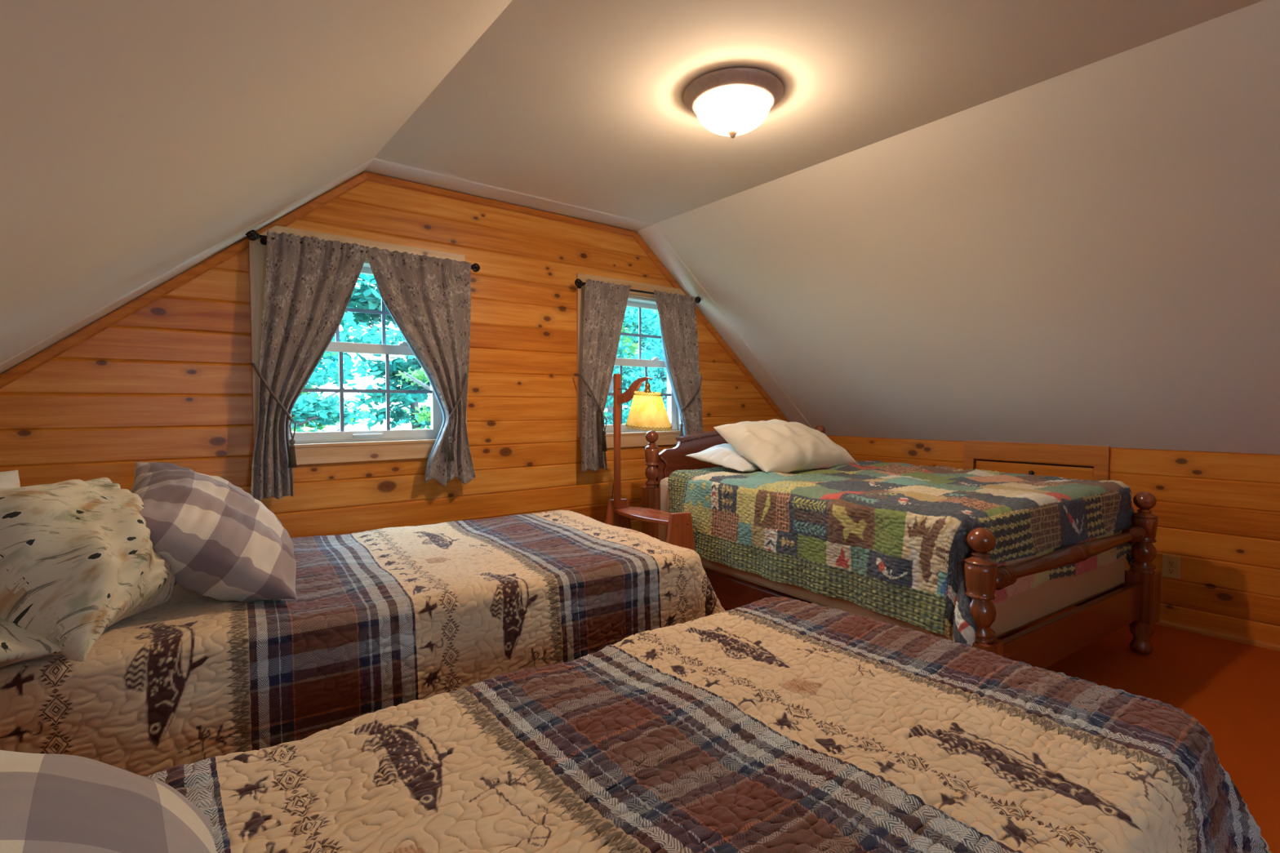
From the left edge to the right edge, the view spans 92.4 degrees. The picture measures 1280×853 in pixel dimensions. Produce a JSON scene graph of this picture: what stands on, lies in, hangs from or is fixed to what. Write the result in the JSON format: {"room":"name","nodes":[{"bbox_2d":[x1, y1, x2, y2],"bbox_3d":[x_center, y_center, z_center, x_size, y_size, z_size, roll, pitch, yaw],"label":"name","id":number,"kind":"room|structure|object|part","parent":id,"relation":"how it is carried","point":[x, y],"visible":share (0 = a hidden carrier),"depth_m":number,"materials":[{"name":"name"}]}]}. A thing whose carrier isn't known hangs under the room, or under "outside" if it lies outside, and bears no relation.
{"room":"attic bedroom","nodes":[
{"label":"attic bedroom","id":0,"kind":"room"},
{"bbox_2d":[0,470,20,488],"bbox_3d":[-1.894,0.267,1.641,0.159,0.285,0.460,0,2,10],"label":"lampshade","id":1,"kind":"object","parent":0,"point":[8,479],"visible":0.12,"depth_m":1.82,"materials":[{"name":"beige fabric"}]},
{"bbox_2d":[0,0,512,373],"bbox_3d":[-0.453,-0.436,0.349,1.817,1.505,5.130,-2,2,-38],"label":"ceiling","id":2,"kind":"structure","parent":0,"point":[141,141],"depth_m":1.20,"materials":[{"name":"paint"}]},
{"bbox_2d":[0,173,781,537],"bbox_3d":[-0.668,-0.093,3.390,4.882,2.204,0.090,-2,2,-38],"label":"wall","id":3,"kind":"structure","parent":0,"point":[170,381],"depth_m":2.92,"materials":[{"name":"brown wood"}]},
{"bbox_2d":[0,172,367,388],"bbox_3d":[-1.891,-0.478,2.339,1.639,1.336,0.023,-2,2,-38],"label":"trim","id":4,"kind":"structure","parent":3,"relation":"attached to","point":[37,361],"depth_m":2.36,"materials":[{"name":"brown wood"}]},
{"bbox_2d":[248,225,466,465],"bbox_3d":[-1.300,-0.351,2.904,0.929,1.019,0.176,-2,2,-38],"label":"window","id":5,"kind":"structure","parent":3,"relation":"in","point":[319,451],"depth_m":2.84,"materials":[{"name":"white wood"}]},
{"bbox_3d":[-1.585,-0.338,2.588,0.090,0.850,0.020,-2,2,-38],"label":"casing","id":6,"kind":"part","parent":5,"relation":"part of","materials":[{"name":"brown wood"}]},
{"bbox_3d":[-1.257,-0.815,2.832,0.929,0.087,0.020,-2,2,-38],"label":"casing","id":7,"kind":"part","parent":5,"relation":"part of","materials":[{"name":"brown wood"}]},
{"bbox_2d":[245,229,479,271],"bbox_3d":[-1.212,-0.787,2.802,1.001,0.042,0.089,-2,2,-38],"label":"curtain rod","id":8,"kind":"object","parent":5,"relation":"attached to","point":[264,238],"visible":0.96,"depth_m":2.52,"materials":[{"name":"brown metal"}]},
{"bbox_2d":[250,229,365,501],"bbox_3d":[-1.411,-0.254,2.631,0.461,1.107,0.057,-2,2,-38],"label":"curtain","id":9,"kind":"object","parent":8,"relation":"hanging from","point":[309,286],"visible":0.99,"depth_m":2.57,"materials":[{"name":"grey fabric"}]},
{"bbox_2d":[251,362,297,468],"bbox_3d":[-1.521,-0.045,2.525,0.179,0.439,0.077,0,2,-3],"label":"tieback","id":10,"kind":"object","parent":9,"relation":"attached to","point":[292,460],"visible":1,"depth_m":2.55,"materials":[{"name":"grey fabric"}]},
{"bbox_3d":[-1.531,-0.144,2.521,0.160,0.242,0.077,0,2,-3],"label":"cord","id":11,"kind":"part","parent":10,"relation":"part of","materials":[{"name":"grey fabric"}]},
{"bbox_2d":[365,246,475,486],"bbox_3d":[-1.035,-0.261,2.932,0.497,1.107,0.064,-2,2,-38],"label":"curtain","id":12,"kind":"object","parent":8,"relation":"hanging from","point":[428,299],"visible":0.97,"depth_m":2.97,"materials":[{"name":"grey fabric"}]},
{"bbox_2d":[447,373,467,461],"bbox_3d":[-0.887,-0.053,3.029,0.067,0.439,0.165,0,2,8],"label":"tieback","id":13,"kind":"object","parent":12,"relation":"attached to","point":[451,451],"visible":0.98,"depth_m":2.97,"materials":[{"name":"grey fabric"}]},
{"bbox_3d":[-0.886,-0.155,3.035,0.067,0.236,0.146,0,2,8],"label":"cord","id":14,"kind":"part","parent":13,"relation":"part of","materials":[{"name":"grey fabric"}]},
{"bbox_3d":[-1.300,-0.167,2.909,0.731,0.450,0.032,-2,2,-38],"label":"sash","id":15,"kind":"part","parent":5,"relation":"part of","materials":[{"name":"grey plastic"}]},
{"bbox_3d":[-1.324,-0.555,2.925,0.731,0.408,0.032,-2,2,-38],"label":"sash","id":16,"kind":"part","parent":5,"relation":"part of","materials":[{"name":"grey plastic"}]},
{"bbox_2d":[361,171,637,236],"bbox_3d":[-0.644,-1.168,3.303,1.593,0.032,0.023,-2,2,-38],"label":"trim","id":17,"kind":"structure","parent":3,"relation":"attached to","point":[372,177],"depth_m":3.19,"materials":[{"name":"brown wood"}]},
{"bbox_2d":[576,272,686,449],"bbox_3d":[-0.043,-0.387,3.897,0.925,1.019,0.176,-2,2,-38],"label":"window","id":18,"kind":"structure","parent":3,"relation":"in","point":[637,437],"depth_m":3.84,"materials":[{"name":"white wood"}]},
{"bbox_3d":[-0.326,-0.373,3.582,0.091,0.850,0.020,-2,2,-38],"label":"casing","id":19,"kind":"part","parent":18,"relation":"part of","materials":[{"name":"brown wood"}]},
{"bbox_3d":[0.000,-0.851,3.825,0.924,0.087,0.020,-2,2,-38],"label":"casing","id":20,"kind":"part","parent":18,"relation":"part of","materials":[{"name":"brown wood"}]},
{"bbox_2d":[574,278,701,302],"bbox_3d":[0.002,-0.821,3.760,0.974,0.042,0.089,-2,2,-38],"label":"curtain rod","id":21,"kind":"object","parent":18,"relation":"attached to","point":[578,282],"visible":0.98,"depth_m":3.69,"materials":[{"name":"brown metal"}]},
{"bbox_2d":[581,279,630,471],"bbox_3d":[-0.198,-0.292,3.591,0.346,1.095,0.056,-2,2,-38],"label":"curtain","id":22,"kind":"object","parent":21,"relation":"hanging from","point":[605,304],"visible":0.99,"depth_m":3.54,"materials":[{"name":"grey fabric"}]},
{"bbox_2d":[573,373,607,451],"bbox_3d":[-0.279,-0.079,3.509,0.188,0.452,0.082,0,2,-10],"label":"tieback","id":23,"kind":"object","parent":22,"relation":"attached to","point":[604,442],"visible":1,"depth_m":3.53,"materials":[{"name":"grey fabric"}]},
{"bbox_3d":[-0.289,-0.175,3.503,0.169,0.260,0.081,0,2,-9],"label":"cord","id":24,"kind":"part","parent":23,"relation":"part of","materials":[{"name":"grey fabric"}]},
{"bbox_3d":[0.016,-0.821,3.743,0.890,0.013,0.013,-2,2,-38],"label":"rod","id":25,"kind":"part","parent":21,"relation":"part of","materials":[{"name":"brown metal"}]},
{"bbox_2d":[653,289,702,435],"bbox_3d":[0.252,-0.296,3.940,0.430,1.101,0.046,-2,2,-38],"label":"curtain","id":26,"kind":"object","parent":21,"relation":"hanging from","point":[677,313],"visible":0.79,"depth_m":3.95,"materials":[{"name":"grey fabric"}]},
{"bbox_2d":[679,374,702,436],"bbox_3d":[0.339,-0.124,3.986,0.086,0.447,0.245,1,2,28],"label":"tieback","id":27,"kind":"object","parent":26,"relation":"attached to","point":[697,389],"visible":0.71,"depth_m":3.92,"materials":[{"name":"grey fabric"}]},
{"bbox_3d":[0.344,-0.223,3.992,0.086,0.250,0.223,1,2,28],"label":"cord","id":28,"kind":"part","parent":27,"relation":"part of","materials":[{"name":"grey fabric"}]},
{"bbox_3d":[-0.044,-0.203,3.901,0.724,0.450,0.032,-2,2,-38],"label":"sash","id":29,"kind":"part","parent":18,"relation":"part of","materials":[{"name":"grey plastic"}]},
{"bbox_3d":[-0.067,-0.590,3.917,0.724,0.408,0.032,-2,2,-38],"label":"sash","id":30,"kind":"part","parent":18,"relation":"part of","materials":[{"name":"grey plastic"}]},
{"bbox_2d":[632,232,789,422],"bbox_3d":[0.614,-0.549,4.318,1.661,1.337,0.023,-2,2,-38],"label":"trim","id":31,"kind":"structure","parent":3,"relation":"attached to","point":[638,239],"depth_m":4.23,"materials":[{"name":"brown wood"}]},
{"bbox_2d":[364,0,1263,231],"bbox_3d":[0.877,-1.190,1.377,1.585,0.126,5.130,-2,2,-38],"label":"ceiling","id":32,"kind":"structure","parent":0,"point":[575,108],"depth_m":2.05,"materials":[{"name":"paint"}]},
{"bbox_2d":[683,66,783,137],"bbox_3d":[0.323,-1.080,2.134,0.344,0.154,0.344,-2,2,-38],"label":"ceiling light","id":33,"kind":"object","parent":32,"relation":"attached to","point":[730,101],"visible":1,"depth_m":2.04,"materials":[{"name":"white glass"}]},
{"bbox_3d":[0.323,-1.071,2.135,0.259,0.088,0.259,-2,2,-38],"label":"lamp shade","id":34,"kind":"part","parent":33,"relation":"part of","materials":[{"name":"white glass"}]},
{"bbox_2d":[635,0,1279,454],"bbox_3d":[2.218,-0.513,2.459,1.839,1.505,5.130,-2,2,-38],"label":"ceiling","id":35,"kind":"structure","parent":0,"point":[1089,255],"depth_m":2.69,"materials":[{"name":"paint"}]},
{"bbox_2d":[705,568,1279,852],"bbox_3d":[0.891,1.130,1.461,5.042,0.120,5.130,-2,2,-38],"label":"floor","id":36,"kind":"structure","parent":0,"point":[1232,689],"depth_m":2.45,"materials":[{"name":"orange wood"}]},
{"bbox_2d":[604,373,695,551],"bbox_3d":[-0.029,0.366,3.272,0.330,1.292,0.823,-1,2,-27],"label":"floor lamp","id":37,"kind":"object","parent":36,"relation":"on","point":[647,411],"visible":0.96,"depth_m":3.04,"materials":[{"name":"red wood"}]},
{"bbox_3d":[-0.133,0.440,3.517,0.070,1.116,0.407,0,2,8],"label":"cord","id":38,"kind":"part","parent":37,"relation":"part of","materials":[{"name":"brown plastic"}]},
{"bbox_3d":[-0.122,0.075,3.279,0.032,0.712,0.024,-2,2,-38],"label":"post","id":39,"kind":"part","parent":37,"relation":"part of","materials":[{"name":"red wood"}]},
{"bbox_3d":[-0.029,-0.185,3.152,0.018,0.132,0.278,-2,2,-38],"label":"arm","id":40,"kind":"part","parent":37,"relation":"part of","materials":[{"name":"red wood"}]},
{"bbox_2d":[613,506,672,524],"bbox_3d":[0.051,0.455,3.160,0.210,0.020,0.460,-2,2,-38],"label":"shelf","id":41,"kind":"object","parent":37,"relation":"attached to","point":[645,514],"depth_m":3.14,"materials":[{"name":"red wood"}]},
{"bbox_2d":[644,379,651,392],"bbox_3d":[0.037,-0.197,3.068,0.038,0.078,0.038,-2,2,-38],"label":"socket","id":42,"kind":"object","parent":37,"relation":"attached to","point":[647,389],"depth_m":3.06,"materials":[{"name":"gold metal"}]},
{"bbox_3d":[0.044,-0.080,3.063,0.235,0.200,0.235,-2,2,-38],"label":"lamp shade","id":43,"kind":"part","parent":37,"relation":"part of","materials":[{"name":"yellow fabric"}]},
{"bbox_2d":[641,420,1160,668],"bbox_3d":[1.165,0.501,3.099,1.523,1.028,1.907,-1,2,-34],"label":"bed","id":44,"kind":"object","parent":36,"relation":"on","point":[1105,604],"visible":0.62,"depth_m":2.49,"materials":[{"name":"brown wood"}]},
{"bbox_3d":[0.067,0.547,3.454,0.089,0.916,0.089,-1,2,-34],"label":"post","id":45,"kind":"part","parent":44,"relation":"part of","materials":[{"name":"brown wood"}]},
{"bbox_3d":[1.148,0.402,3.119,1.379,0.215,1.720,-1,2,-34],"label":"mattress","id":46,"kind":"part","parent":44,"relation":"part of","materials":[{"name":"beige fabric"}]},
{"bbox_3d":[0.654,0.352,3.846,1.359,0.678,0.028,-1,2,-34],"label":"headboard","id":47,"kind":"part","parent":44,"relation":"part of","materials":[{"name":"brown wood"}]},
{"bbox_3d":[0.653,0.039,3.836,1.035,0.072,0.060,-1,2,-34],"label":"crest moulding","id":48,"kind":"part","parent":44,"relation":"part of","materials":[{"name":"brown wood"}]},
{"bbox_3d":[0.578,0.804,2.715,0.028,0.150,1.720,-1,2,-34],"label":"rail","id":49,"kind":"part","parent":44,"relation":"part of","materials":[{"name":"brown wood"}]},
{"bbox_2d":[667,460,1135,647],"bbox_3d":[1.211,0.496,3.015,1.544,0.536,1.632,-1,2,-34],"label":"patchwork quilt","id":50,"kind":"object","parent":44,"relation":"on","point":[889,540],"visible":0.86,"depth_m":2.42,"materials":[{"name":"multicoloured fabric"}]},
{"bbox_2d":[686,443,760,471],"bbox_3d":[0.662,0.154,3.444,0.756,0.157,0.399,-2,3,-41],"label":"pillow","id":51,"kind":"object","parent":50,"relation":"on","point":[724,455],"visible":0.44,"depth_m":3.26,"materials":[{"name":"white fabric"}]},
{"bbox_2d":[713,418,857,473],"bbox_3d":[0.830,0.105,3.447,0.830,0.291,0.392,-2,2,-38],"label":"pillow","id":52,"kind":"object","parent":50,"relation":"on","point":[775,445],"visible":0.98,"depth_m":3.28,"materials":[{"name":"white fabric"}]},
{"bbox_3d":[1.084,0.726,1.962,0.104,0.654,0.104,-1,2,-34],"label":"post","id":53,"kind":"part","parent":44,"relation":"part of","materials":[{"name":"brown wood"}]},
{"bbox_3d":[1.671,0.485,2.352,1.329,0.072,0.072,-1,2,-34],"label":"foot rail","id":54,"kind":"part","parent":44,"relation":"part of","materials":[{"name":"brown wood"}]},
{"bbox_3d":[1.749,0.775,3.509,0.028,0.150,1.720,-1,2,-34],"label":"rail","id":55,"kind":"part","parent":44,"relation":"part of","materials":[{"name":"brown wood"}]},
{"bbox_3d":[2.258,0.697,2.758,0.104,0.654,0.104,-1,2,-34],"label":"post","id":56,"kind":"part","parent":44,"relation":"part of","materials":[{"name":"brown wood"}]},
{"bbox_3d":[-0.041,0.834,0.893,1.845,0.513,0.900,-2,2,-38],"label":"twin bed","id":57,"kind":"object","parent":36,"relation":"on","visible":0},
{"bbox_2d":[146,596,1271,852],"bbox_3d":[0.117,0.831,0.955,2.054,0.620,1.238,-2,2,-38],"label":"quilt","id":58,"kind":"object","parent":57,"relation":"on","point":[773,724],"visible":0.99,"depth_m":0.99,"materials":[{"name":"beige fabric"}]},
{"bbox_2d":[0,750,217,852],"bbox_3d":[-0.679,0.452,0.549,0.555,0.284,0.828,-2,2,-38],"label":"pillow","id":59,"kind":"object","parent":58,"relation":"on","point":[50,803],"visible":1,"depth_m":0.57,"materials":[{"name":"grey fabric"}]},
{"bbox_3d":[-0.866,0.766,2.067,1.805,0.575,0.970,-1,2,-33],"label":"twin bed","id":60,"kind":"object","parent":36,"relation":"on","visible":0},
{"bbox_2d":[0,510,724,776],"bbox_3d":[-0.737,0.782,2.074,2.151,0.714,1.416,-1,2,-33],"label":"quilt","id":61,"kind":"object","parent":60,"relation":"on","point":[384,618],"visible":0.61,"depth_m":1.57,"materials":[{"name":"beige fabric"}]},
{"bbox_2d":[0,617,62,667],"bbox_3d":[-1.415,0.414,1.240,0.499,0.140,0.479,-2,2,-38],"label":"pillow","id":62,"kind":"object","parent":61,"relation":"on","point":[17,644],"visible":0.23,"depth_m":1.18,"materials":[{"name":"beige fabric"}]},
{"bbox_2d":[0,477,174,662],"bbox_3d":[-1.253,0.297,1.366,0.369,0.354,0.357,0,2,2],"label":"pillow","id":63,"kind":"object","parent":62,"relation":"on","point":[78,559],"visible":0.88,"depth_m":1.25,"materials":[{"name":"beige fabric"}]},
{"bbox_2d":[130,462,297,602],"bbox_3d":[-1.193,0.285,1.708,0.388,0.350,0.623,-1,2,-33],"label":"pillow","id":64,"kind":"object","parent":61,"relation":"on","point":[218,541],"visible":0.8,"depth_m":1.53,"materials":[{"name":"grey fabric"}]},
{"bbox_2d":[826,435,1279,644],"bbox_3d":[2.824,0.558,2.972,0.090,0.915,4.970,-2,2,-38],"label":"wall","id":65,"kind":"structure","parent":0,"point":[1219,513],"depth_m":2.98,"materials":[{"name":"brown wood"}]},
{"bbox_2d":[964,440,1110,480],"bbox_3d":[2.302,0.396,3.599,0.126,0.600,0.745,-2,2,-38],"label":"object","id":66,"kind":"structure","parent":65,"relation":"in","point":[1097,456],"depth_m":3.53,"materials":[{"name":"brown wood"}]},
{"bbox_3d":[2.274,0.269,3.562,0.042,0.028,0.028,-2,2,-38],"label":"knob","id":67,"kind":"part","parent":66,"relation":"part of","materials":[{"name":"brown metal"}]},
{"bbox_3d":[2.291,0.405,3.596,0.026,0.371,0.610,-2,2,-38],"label":"hatch panel","id":68,"kind":"part","parent":66,"relation":"part of","materials":[{"name":"brown wood"}]},
{"bbox_2d":[1161,554,1181,579],"bbox_3d":[2.673,0.706,3.089,0.010,0.114,0.072,-2,2,-38],"label":"wall outlet","id":69,"kind":"object","parent":65,"relation":"attached to","point":[1171,565],"visible":1,"depth_m":3.09,"materials":[{"name":"beige plastic"}]},
{"bbox_2d":[1167,568,1174,573],"bbox_3d":[2.671,0.726,3.088,0.004,0.031,0.031,-2,2,-38],"label":"receptacle","id":70,"kind":"object","parent":69,"relation":"attached to","point":[1170,571],"depth_m":3.09,"materials":[{"name":"beige plastic"}]},
{"bbox_2d":[1167,560,1175,565],"bbox_3d":[2.671,0.686,3.087,0.004,0.031,0.031,-2,2,-38],"label":"receptacle","id":71,"kind":"object","parent":69,"relation":"attached to","point":[1170,562],"depth_m":3.08,"materials":[{"name":"beige plastic"}]},
{"bbox_2d":[1072,605,1279,651],"bbox_3d":[2.784,1.004,2.954,0.014,0.024,4.930,-2,2,-38],"label":"baseboard","id":72,"kind":"structure","parent":65,"relation":"attached to","point":[1204,632],"depth_m":2.95,"materials":[{"name":"brown wood"}]},
{"label":"outside","id":73,"kind":"structure","parent":0,"visible":0},
{"bbox_3d":[-11.054,3.509,22.187,70.000,0.200,41.670,-2,2,-38],"label":"ground","id":74,"kind":"structure","parent":73,"visible":0},
{"bbox_2d":[291,352,368,431],"bbox_3d":[-7.548,-0.775,11.347,5.642,9.078,5.156,-2,3,-42],"label":"broadleaf tree","id":75,"kind":"object","parent":74,"relation":"on","point":[307,424],"visible":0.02,"depth_m":11.44,"materials":[{"name":"green plant"}]},
{"bbox_2d":[291,273,406,432],"bbox_3d":[-3.386,1.083,5.997,2.439,5.698,2.683,0,2,-6],"label":"broadleaf tree","id":76,"kind":"object","parent":74,"relation":"on","point":[320,411],"visible":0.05,"depth_m":6.02,"materials":[{"name":"green plant"}]},
{"bbox_2d":[319,275,431,431],"bbox_3d":[-5.393,-1.203,13.975,6.056,9.748,6.148,-1,2,-19],"label":"broadleaf tree","id":77,"kind":"object","parent":74,"relation":"on","point":[367,296],"visible":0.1,"depth_m":13.20,"materials":[{"name":"green plant"}]},
{"bbox_2d":[395,367,431,429],"bbox_3d":[-2.490,1.246,8.578,2.759,5.198,2.611,-1,2,-34],"label":"broadleaf tree","id":78,"kind":"object","parent":74,"relation":"on","point":[416,379],"visible":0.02,"depth_m":8.54,"materials":[{"name":"green plant"}]},
{"bbox_2d":[603,310,659,423],"bbox_3d":[-2.048,-1.033,16.688,5.645,9.213,5.977,-1,2,-17],"label":"broadleaf tree","id":79,"kind":"object","parent":74,"relation":"on","point":[633,348],"visible":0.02,"depth_m":16.32,"materials":[{"name":"green plant"}]},
{"bbox_2d":[603,306,666,424],"bbox_3d":[-0.088,0.896,8.591,2.541,5.884,2.906,-2,3,-44],"label":"broadleaf tree","id":80,"kind":"object","parent":74,"relation":"on","point":[631,315],"visible":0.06,"depth_m":8.53,"materials":[{"name":"green plant"}]},
{"bbox_2d":[604,314,666,423],"bbox_3d":[1.467,-1.530,20.095,7.501,9.967,6.392,2,3,45],"label":"broadleaf tree","id":81,"kind":"object","parent":74,"relation":"on","point":[664,371],"visible":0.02,"depth_m":19.37,"materials":[{"name":"green plant"}]},
{"bbox_2d":[622,310,666,424],"bbox_3d":[0.746,0.503,11.964,3.547,6.445,3.375,1,2,31],"label":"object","id":82,"kind":"object","parent":74,"relation":"on","point":[658,352],"visible":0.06,"depth_m":11.60,"materials":[{"name":"green plant"}]}
]}

